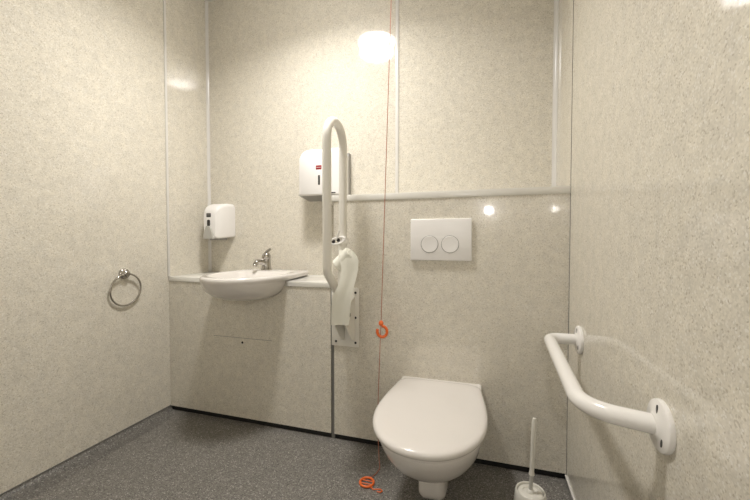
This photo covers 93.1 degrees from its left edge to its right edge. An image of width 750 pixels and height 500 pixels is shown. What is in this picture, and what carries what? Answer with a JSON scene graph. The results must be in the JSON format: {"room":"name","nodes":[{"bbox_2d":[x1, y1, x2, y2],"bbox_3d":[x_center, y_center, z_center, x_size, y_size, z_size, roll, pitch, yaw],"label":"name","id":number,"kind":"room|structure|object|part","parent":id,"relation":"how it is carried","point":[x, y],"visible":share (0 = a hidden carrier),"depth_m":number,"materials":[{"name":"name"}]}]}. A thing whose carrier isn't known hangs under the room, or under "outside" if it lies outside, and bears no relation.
{"room":"public restroom","nodes":[
{"label":"public restroom","id":0,"kind":"room"},
{"bbox_2d":[0,0,207,493],"bbox_3d":[-1.475,-0.312,1.233,0.080,2.530,2.506,0,2,17],"label":"wall","id":1,"kind":"structure","parent":0,"point":[83,149],"depth_m":1.63,"materials":[{"name":"laminate"}]},
{"bbox_2d":[0,405,172,499],"bbox_3d":[-1.442,0.944,1.092,0.086,0.027,2.029,0,2,17],"label":"baseboard","id":2,"kind":"structure","parent":1,"relation":"attached to","point":[33,487],"depth_m":1.58,"materials":[{"name":"plastic"}]},
{"bbox_2d":[109,268,141,306],"bbox_3d":[-1.254,0.188,1.785,0.031,0.191,0.168,0,2,17],"label":"towel ring","id":3,"kind":"object","parent":1,"relation":"attached to","point":[124,273],"visible":1,"depth_m":1.77,"materials":[{"name":"silver metal"}]},
{"bbox_2d":[163,0,169,275],"bbox_3d":[-1.185,-0.724,2.018,0.006,1.751,0.015,0,2,17],"label":"trim","id":4,"kind":"structure","parent":1,"relation":"attached to","point":[164,1],"depth_m":2.02,"materials":[{"name":"white plastic"}]},
{"bbox_2d":[205,1,211,271],"bbox_3d":[-1.090,-0.732,2.321,0.010,1.752,0.018,0,2,17],"label":"trim","id":5,"kind":"structure","parent":1,"relation":"attached to","point":[206,3],"depth_m":2.32,"materials":[{"name":"white plastic"}]},
{"bbox_2d":[261,259,271,269],"bbox_3d":[-0.638,0.084,2.086,0.060,0.066,0.060,0,2,17],"label":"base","id":6,"kind":"object","parent":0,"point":[266,263],"depth_m":2.06,"materials":[{"name":"silver metal"}]},
{"bbox_2d":[29,409,571,499],"bbox_3d":[-0.450,1.001,0.955,2.226,0.080,2.506,0,2,17],"label":"floor","id":7,"kind":"structure","parent":0,"point":[189,455],"depth_m":1.51,"materials":[{"name":"plastic"}]},
{"bbox_2d":[513,417,546,499],"bbox_3d":[0.513,0.753,1.171,0.124,0.404,0.124,0,2,17],"label":"toilet brush","id":8,"kind":"object","parent":7,"relation":"on","point":[524,490],"visible":1,"depth_m":1.16,"materials":[{"name":"plastic"}]},
{"bbox_3d":[0.518,0.646,1.167,0.023,0.190,0.018,0,2,17],"label":"handle","id":9,"kind":"part","parent":8,"relation":"part of","materials":[{"name":"plastic"}]},
{"bbox_2d":[513,481,546,499],"bbox_3d":[0.513,0.874,1.175,0.124,0.162,0.124,0,2,17],"label":"pot","id":10,"kind":"object","parent":7,"relation":"on","point":[523,491],"depth_m":1.17,"materials":[{"name":"plastic"}]},
{"bbox_2d":[169,193,569,473],"bbox_3d":[-0.199,0.338,1.752,2.062,1.148,0.018,0,2,17],"label":"wall","id":11,"kind":"structure","parent":0,"point":[485,320],"depth_m":1.63,"materials":[{"name":"laminate"}]},
{"bbox_2d":[331,290,334,437],"bbox_3d":[-0.206,0.563,1.768,0.018,0.751,0.014,0,2,17],"label":"trim","id":12,"kind":"structure","parent":11,"relation":"attached to","point":[332,346],"depth_m":1.76,"materials":[{"name":"grey metal"}]},
{"bbox_2d":[322,117,358,346],"bbox_3d":[-0.186,-0.048,1.581,0.143,1.040,0.286,0,2,17],"label":"support rail","id":13,"kind":"object","parent":11,"relation":"attached to","point":[342,335],"visible":0.87,"depth_m":1.58,"materials":[{"name":"plastic"}]},
{"bbox_2d":[331,248,357,324],"bbox_3d":[-0.127,0.152,1.530,0.129,0.323,0.120,0,2,17],"label":"toilet roll","id":14,"kind":"object","parent":13,"relation":"hanging from","point":[346,262],"visible":1,"depth_m":1.49,"materials":[{"name":"paper"}]},
{"bbox_3d":[-0.145,0.325,1.725,0.143,0.287,0.007,0,2,17],"label":"wall plate","id":15,"kind":"part","parent":13,"relation":"part of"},
{"bbox_2d":[172,406,565,478],"bbox_3d":[-0.195,0.924,1.781,2.066,0.029,0.020,0,2,17],"label":"baseboard","id":16,"kind":"structure","parent":11,"relation":"attached to","point":[480,461],"depth_m":1.78,"materials":[{"name":"black plastic"}]},
{"bbox_2d":[373,376,487,499],"bbox_3d":[0.209,0.740,1.322,0.401,0.317,0.591,0,2,17],"label":"toilet","id":17,"kind":"object","parent":11,"relation":"attached to","point":[432,431],"visible":1,"depth_m":1.19,"materials":[{"name":"white ceramic"}]},
{"bbox_3d":[0.198,0.616,1.284,0.386,0.015,0.493,0,2,17],"label":"seat","id":18,"kind":"part","parent":17,"relation":"part of","materials":[{"name":"plastic"}]},
{"bbox_3d":[0.204,0.595,1.304,0.401,0.025,0.563,0,2,17],"label":"lid","id":19,"kind":"part","parent":17,"relation":"part of","materials":[{"name":"plastic"}]},
{"bbox_3d":[0.213,0.714,1.335,0.374,0.182,0.561,0,2,17],"label":"bowl","id":20,"kind":"part","parent":17,"relation":"part of","materials":[{"name":"white ceramic"}]},
{"bbox_2d":[411,218,471,260],"bbox_3d":[0.291,-0.045,1.577,0.269,0.186,0.017,0,2,17],"label":"flush plate","id":21,"kind":"object","parent":11,"relation":"attached to","point":[431,239],"visible":1,"depth_m":1.57,"materials":[{"name":"white plastic"}]},
{"bbox_2d":[331,186,570,204],"bbox_3d":[0.310,-0.251,1.741,1.094,0.030,0.330,0,2,17],"label":"ledge","id":22,"kind":"object","parent":11,"relation":"on","point":[556,189],"visible":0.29,"depth_m":1.55,"materials":[{"name":"white plastic"}]},
{"bbox_2d":[208,0,553,274],"bbox_3d":[-0.093,-0.336,2.077,2.066,2.530,0.080,0,2,17],"label":"wall","id":23,"kind":"structure","parent":0,"point":[476,76],"depth_m":2.01,"materials":[{"name":"laminate"}]},
{"bbox_2d":[203,204,234,239],"bbox_3d":[-0.990,-0.177,2.232,0.137,0.231,0.159,0,2,17],"label":"soap dispenser","id":24,"kind":"object","parent":23,"relation":"attached to","point":[219,219],"visible":1,"depth_m":2.18,"materials":[{"name":"white plastic"}]},
{"bbox_3d":[-1.016,-0.108,2.167,0.072,0.078,0.016,0,2,17],"label":"push lever","id":25,"kind":"part","parent":24,"relation":"part of","materials":[{"name":"plastic"}]},
{"bbox_2d":[168,272,329,287],"bbox_3d":[-0.652,0.165,2.048,1.021,0.026,0.330,0,2,17],"label":"countertop","id":26,"kind":"structure","parent":23,"relation":"attached to","point":[319,281],"depth_m":1.94,"materials":[{"name":"beige laminate"}]},
{"bbox_2d":[199,269,308,300],"bbox_3d":[-0.650,0.189,1.883,0.440,0.132,0.571,0,2,17],"label":"washbasin","id":27,"kind":"object","parent":26,"relation":"in","point":[245,284],"visible":0.98,"depth_m":1.69,"materials":[{"name":"white ceramic"}]},
{"bbox_2d":[253,248,271,269],"bbox_3d":[-0.649,0.054,2.057,0.064,0.128,0.121,0,2,17],"label":"mixer tap","id":28,"kind":"object","parent":27,"relation":"on","point":[265,261],"visible":1,"depth_m":2.06,"materials":[{"name":"silver metal"}]},
{"bbox_3d":[-0.661,0.075,2.045,0.033,0.045,0.090,1,2,33],"label":"spout","id":29,"kind":"part","parent":28,"relation":"part of","materials":[{"name":"silver metal"}]},
{"bbox_3d":[-0.638,0.020,2.083,0.052,0.062,0.053,0,2,-7],"label":"lever","id":30,"kind":"part","parent":28,"relation":"part of","materials":[{"name":"silver metal"}]},
{"bbox_2d":[299,148,350,201],"bbox_3d":[-0.291,-0.428,2.021,0.277,0.282,0.139,0,2,17],"label":"dispenser","id":31,"kind":"object","parent":23,"relation":"attached to","point":[310,161],"visible":0.73,"depth_m":1.97,"materials":[{"name":"white plastic"}]},
{"bbox_2d":[299,195,321,201],"bbox_3d":[-0.289,-0.298,2.028,0.263,0.021,0.130,0,2,17],"label":"tray","id":32,"kind":"object","parent":31,"relation":"on","point":[310,198],"depth_m":2.03,"materials":[{"name":"grey plastic"}]},
{"bbox_3d":[-0.278,-0.427,2.050,0.268,0.250,0.075,0,2,17],"label":"plate","id":33,"kind":"part","parent":31,"relation":"part of","materials":[{"name":"grey plastic"}]},
{"bbox_2d":[395,0,398,192],"bbox_3d":[0.121,-0.935,1.949,0.019,1.325,0.006,0,2,17],"label":"trim","id":34,"kind":"structure","parent":23,"relation":"attached to","point":[397,1],"depth_m":1.95,"materials":[{"name":"white plastic"}]},
{"bbox_2d":[556,0,749,499],"bbox_3d":[0.576,-0.294,0.603,0.080,2.530,2.506,0,2,17],"label":"wall","id":35,"kind":"structure","parent":0,"point":[657,166],"depth_m":0.70,"materials":[{"name":"laminate"}]},
{"bbox_2d":[551,0,558,186],"bbox_3d":[0.871,-0.928,1.712,0.018,1.325,0.020,0,2,17],"label":"trim","id":36,"kind":"structure","parent":35,"relation":"attached to","point":[556,2],"depth_m":1.72,"materials":[{"name":"white plastic"}]},
{"bbox_2d":[566,0,573,474],"bbox_3d":[0.785,-0.317,1.423,0.002,2.530,0.002,0,2,17],"label":"trim","id":37,"kind":"structure","parent":35,"relation":"attached to","point":[573,0],"depth_m":1.43,"materials":[{"name":"white plastic"}]},
{"bbox_2d":[565,475,574,499],"bbox_3d":[0.486,0.953,0.494,0.006,0.006,2.020,0,2,17],"label":"trim","id":38,"kind":"structure","parent":35,"relation":"attached to","point":[570,489],"depth_m":1.38,"materials":[{"name":"white plastic"}]},
{"bbox_2d":[544,326,675,454],"bbox_3d":[0.578,0.328,0.994,0.146,0.100,0.715,0,2,17],"label":"grab rail","id":39,"kind":"object","parent":35,"relation":"attached to","point":[658,421],"visible":1,"depth_m":0.73,"materials":[{"name":"plastic"}]},
{"bbox_3d":[-0.450,-1.608,0.882,2.226,0.080,2.506,0,2,17],"label":"ceiling","id":40,"kind":"structure","parent":0,"visible":0},
{"bbox_2d":[359,0,391,492],"bbox_3d":[0.033,-0.319,1.473,0.124,2.529,0.242,1,2,26],"label":"pull cord","id":41,"kind":"object","parent":40,"relation":"hanging from","point":[380,336],"visible":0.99,"depth_m":1.54,"materials":[{"name":"fabric"}]},
{"bbox_3d":[0.030,-0.299,1.486,0.076,2.485,0.130,0,2,17],"label":"cord","id":42,"kind":"part","parent":41,"relation":"part of","materials":[{"name":"fabric"}]}
]}

